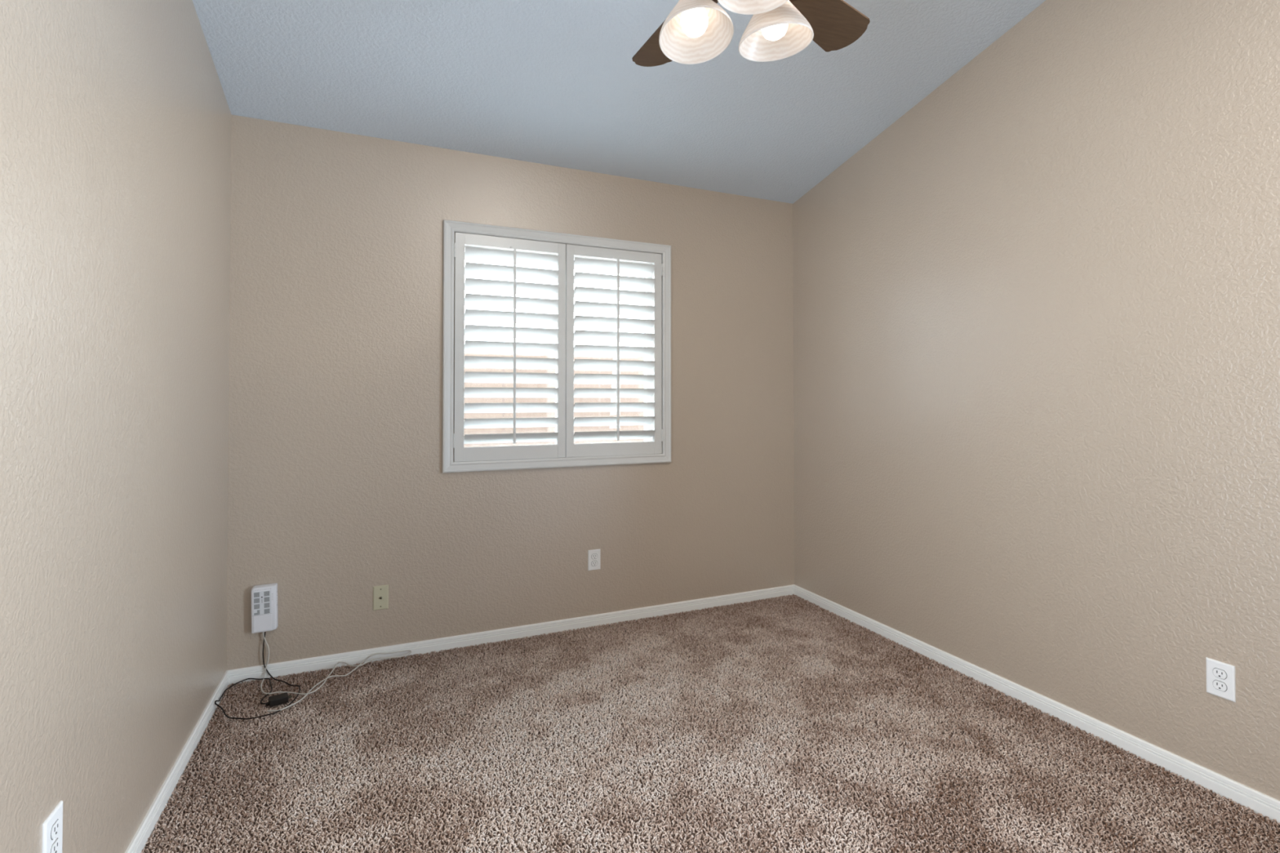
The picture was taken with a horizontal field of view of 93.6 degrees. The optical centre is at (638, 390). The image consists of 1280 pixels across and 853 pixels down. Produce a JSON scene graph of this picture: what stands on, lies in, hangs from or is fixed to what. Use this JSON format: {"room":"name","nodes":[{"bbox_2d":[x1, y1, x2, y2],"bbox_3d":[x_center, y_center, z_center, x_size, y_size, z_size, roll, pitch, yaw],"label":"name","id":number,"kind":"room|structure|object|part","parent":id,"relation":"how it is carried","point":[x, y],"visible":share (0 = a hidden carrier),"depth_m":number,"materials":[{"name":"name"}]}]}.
{"room":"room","nodes":[
{"label":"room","id":0,"kind":"room"},
{"bbox_2d":[0,0,231,852],"bbox_3d":[-1.045,-0.421,0.694,0.140,3.600,4.335,0,-1,-23],"label":"wall","id":1,"kind":"structure","parent":0,"point":[116,116],"depth_m":1.48,"materials":[{"name":"paint"}]},
{"bbox_2d":[41,800,62,852],"bbox_3d":[-1.212,0.930,1.244,0.008,0.114,0.076,0,-1,-23],"label":"wall outlet","id":2,"kind":"object","parent":1,"relation":"attached to","point":[52,827],"visible":1,"depth_m":1.24,"materials":[{"name":"white plastic"}]},
{"bbox_2d":[50,838,59,852],"bbox_3d":[-1.210,0.950,1.245,0.002,0.027,0.034,0,-1,-23],"label":"socket","id":3,"kind":"object","parent":2,"relation":"attached to","point":[55,842],"depth_m":1.24,"materials":[{"name":"grey plastic"}]},
{"bbox_2d":[51,819,60,839],"bbox_3d":[-1.210,0.910,1.246,0.002,0.027,0.034,0,-1,-23],"label":"socket","id":4,"kind":"object","parent":2,"relation":"attached to","point":[55,824],"depth_m":1.25,"materials":[{"name":"grey plastic"}]},
{"bbox_2d":[124,670,228,852],"bbox_3d":[-1.331,1.270,1.517,0.012,0.066,2.555,0,-1,-23],"label":"baseboard","id":5,"kind":"structure","parent":1,"relation":"attached to","point":[146,828],"depth_m":1.97,"materials":[{"name":"white paint"}]},
{"bbox_2d":[226,114,794,670],"bbox_3d":[-0.442,0.037,3.390,3.402,2.758,0.140,0,-1,-23],"label":"wall","id":6,"kind":"structure","parent":0,"point":[339,490],"depth_m":3.05,"materials":[{"name":"paint"}]},
{"bbox_2d":[250,582,278,633],"bbox_3d":[-1.702,0.990,2.731,0.100,0.207,0.041,-1,0,-24],"label":"modem","id":7,"kind":"object","parent":6,"relation":"attached to","point":[264,597],"visible":1,"depth_m":2.71,"materials":[{"name":"white plastic"}]},
{"bbox_2d":[253,591,269,615],"bbox_3d":[-1.701,0.959,2.710,0.060,0.100,0.001,-1,0,-24],"label":"print","id":8,"kind":"object","parent":7,"relation":"on","point":[261,598],"depth_m":2.71,"materials":[{"name":"grey plastic"}]},
{"bbox_2d":[373,584,388,610],"bbox_3d":[-1.261,1.014,2.936,0.070,0.117,0.015,0,-1,-23],"label":"cable wall plate","id":9,"kind":"object","parent":6,"relation":"attached to","point":[380,593],"visible":1,"depth_m":2.94,"materials":[{"name":"beige plastic"}]},
{"bbox_2d":[226,584,794,685],"bbox_3d":[-0.411,1.294,3.304,3.122,0.066,0.012,0,-1,-23],"label":"baseboard","id":10,"kind":"structure","parent":6,"relation":"attached to","point":[313,664],"depth_m":3.15,"materials":[{"name":"white paint"}]},
{"bbox_2d":[464,244,652,444],"bbox_3d":[-0.453,-0.221,3.432,1.171,1.162,0.050,0,-1,-23],"label":"window","id":11,"kind":"structure","parent":6,"relation":"in","point":[646,372],"depth_m":3.63,"materials":[{"name":"white plastic"}]},
{"bbox_2d":[442,219,671,473],"bbox_3d":[-0.407,-0.223,3.327,1.296,1.291,0.090,0,-1,-23],"label":"plantation shutters","id":12,"kind":"object","parent":11,"relation":"attached to","point":[563,454],"visible":1,"depth_m":3.30,"materials":[{"name":"white paint"}]},
{"bbox_3d":[-0.680,-0.224,3.216,0.591,1.182,0.028,0,-1,-23],"label":"panel","id":13,"kind":"part","parent":12,"relation":"part of","materials":[{"name":"white paint"}]},
{"bbox_3d":[-0.656,-0.236,3.176,0.013,1.034,0.012,0,-1,-23],"label":"tilt rod","id":14,"kind":"part","parent":12,"relation":"part of","materials":[{"name":"white paint"}]},
{"bbox_3d":[-0.138,-0.221,3.452,0.586,1.182,0.028,0,-1,-23],"label":"panel","id":15,"kind":"part","parent":12,"relation":"part of","materials":[{"name":"white paint"}]},
{"bbox_3d":[-0.117,-0.233,3.410,0.013,1.034,0.012,0,-1,-23],"label":"tilt rod","id":16,"kind":"part","parent":12,"relation":"part of","materials":[{"name":"white paint"}]},
{"bbox_2d":[587,549,600,570],"bbox_3d":[-0.250,0.954,3.381,0.073,0.114,0.008,0,-1,-23],"label":"wall outlet","id":17,"kind":"object","parent":6,"relation":"attached to","point":[593,556],"visible":1,"depth_m":3.38,"materials":[{"name":"white plastic"}]},
{"bbox_2d":[591,560,597,566],"bbox_3d":[-0.249,0.973,3.378,0.034,0.027,0.002,0,-1,-23],"label":"socket","id":18,"kind":"object","parent":17,"relation":"attached to","point":[594,563],"depth_m":3.38,"materials":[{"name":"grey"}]},
{"bbox_2d":[591,554,597,559],"bbox_3d":[-0.249,0.934,3.379,0.034,0.027,0.002,0,-1,-23],"label":"socket","id":19,"kind":"object","parent":17,"relation":"attached to","point":[593,556],"depth_m":3.38,"materials":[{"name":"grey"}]},
{"bbox_2d":[192,0,1045,203],"bbox_3d":[0.451,-1.791,1.363,3.402,1.043,4.335,0,-1,-23],"label":"ceiling","id":20,"kind":"structure","parent":0,"point":[553,82],"depth_m":2.70,"materials":[{"name":"paint"}]},
{"bbox_2d":[631,0,870,66],"bbox_3d":[0.221,-1.278,1.448,1.004,0.869,0.965,0,-1,-23],"label":"ceiling fan","id":21,"kind":"object","parent":20,"relation":"hanging from","point":[694,31],"visible":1,"depth_m":1.53,"materials":[{"name":"brown wood"}]},
{"bbox_3d":[0.102,-1.023,1.715,0.138,0.035,0.374,0,-1,-23],"label":"blade","id":22,"kind":"part","parent":21,"relation":"part of","materials":[{"name":"brown wood"}]},
{"bbox_3d":[0.135,-0.925,1.476,0.067,0.106,0.067,0,-12,-23],"label":"light bulb","id":23,"kind":"part","parent":21,"relation":"part of","materials":[{"name":"white glass"}]},
{"bbox_3d":[0.135,-0.924,1.476,0.182,0.132,0.182,0,-12,-23],"label":"lamp shade","id":24,"kind":"part","parent":21,"relation":"part of","materials":[{"name":"white glass"}]},
{"bbox_3d":[0.252,-0.928,1.284,0.182,0.132,0.182,0,-4,-23],"label":"lamp shade","id":25,"kind":"part","parent":21,"relation":"part of","materials":[{"name":"white glass"}]},
{"bbox_3d":[0.334,-0.926,1.485,0.067,0.106,0.067,-6,3,-23],"label":"light bulb","id":26,"kind":"part","parent":21,"relation":"part of","materials":[{"name":"white glass"}]},
{"bbox_3d":[0.334,-0.925,1.485,0.182,0.132,0.182,-6,3,-23],"label":"lamp shade","id":27,"kind":"part","parent":21,"relation":"part of","materials":[{"name":"white glass"}]},
{"bbox_3d":[0.490,-1.024,1.631,0.374,0.035,0.138,1,-1,-42],"label":"blade","id":28,"kind":"part","parent":21,"relation":"part of","materials":[{"name":"brown wood"}]},
{"bbox_2d":[143,597,1279,852],"bbox_3d":[0.686,1.347,0.779,5.402,0.108,5.515,0,-1,-23],"label":"floor","id":29,"kind":"structure","parent":0,"point":[758,834],"depth_m":2.02,"materials":[{"name":"brown carpet"}]},
{"bbox_2d":[214,631,300,719],"bbox_3d":[-1.616,1.199,2.552,0.307,0.208,0.419,1,-1,-37],"label":"power adapter","id":30,"kind":"object","parent":29,"relation":"on","point":[280,699],"visible":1,"depth_m":2.50,"materials":[{"name":"black plastic"}]},
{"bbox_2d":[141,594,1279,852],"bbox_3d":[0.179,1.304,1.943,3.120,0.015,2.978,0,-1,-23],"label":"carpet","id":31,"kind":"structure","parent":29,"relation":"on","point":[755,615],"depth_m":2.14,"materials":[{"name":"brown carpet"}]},
{"bbox_2d":[260,631,411,711],"bbox_3d":[-1.343,1.199,2.682,0.636,0.207,0.385,0,-1,-23],"label":"cable","id":32,"kind":"object","parent":31,"relation":"on","point":[360,664],"visible":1,"depth_m":2.73,"materials":[{"name":"grey plastic"}]},
{"bbox_2d":[792,0,1279,800],"bbox_3d":[1.946,-0.403,1.994,0.140,3.600,4.335,0,-1,-23],"label":"wall","id":33,"kind":"structure","parent":0,"point":[1036,313],"depth_m":2.36,"materials":[{"name":"paint"}]},
{"bbox_2d":[794,584,1279,823],"bbox_3d":[1.582,1.285,2.620,0.012,0.066,2.855,0,-1,-23],"label":"baseboard","id":34,"kind":"structure","parent":33,"relation":"attached to","point":[1268,806],"depth_m":2.32,"materials":[{"name":"white paint"}]},
{"bbox_2d":[1205,657,1235,702],"bbox_3d":[1.880,0.935,1.942,0.008,0.114,0.073,0,-1,-23],"label":"wall outlet","id":35,"kind":"object","parent":33,"relation":"attached to","point":[1220,676],"visible":1,"depth_m":1.94,"materials":[{"name":"white plastic"}]},
{"bbox_2d":[1213,680,1226,691],"bbox_3d":[1.878,0.955,1.941,0.002,0.027,0.034,0,-1,-23],"label":"socket","id":36,"kind":"object","parent":35,"relation":"attached to","point":[1218,685],"depth_m":1.94,"materials":[{"name":"grey plastic"}]},
{"bbox_2d":[1213,668,1226,679],"bbox_3d":[1.878,0.915,1.942,0.002,0.027,0.034,0,-1,-23],"label":"socket","id":37,"kind":"object","parent":35,"relation":"attached to","point":[1218,673],"depth_m":1.94,"materials":[{"name":"grey plastic"}]},
{"label":"outside","id":38,"kind":"structure","parent":0,"visible":0},
{"bbox_3d":[-2.942,1.721,9.251,18.000,0.050,12.645,0,-1,-23],"label":"ground","id":39,"kind":"structure","parent":38,"visible":0},
{"bbox_2d":[463,351,644,447],"bbox_3d":[-0.599,0.630,5.860,9.581,2.040,0.060,0,-1,-23],"label":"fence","id":40,"kind":"object","parent":39,"relation":"on","point":[467,400],"visible":0.02,"depth_m":5.69,"materials":[{"name":"brown wood"}]}
]}

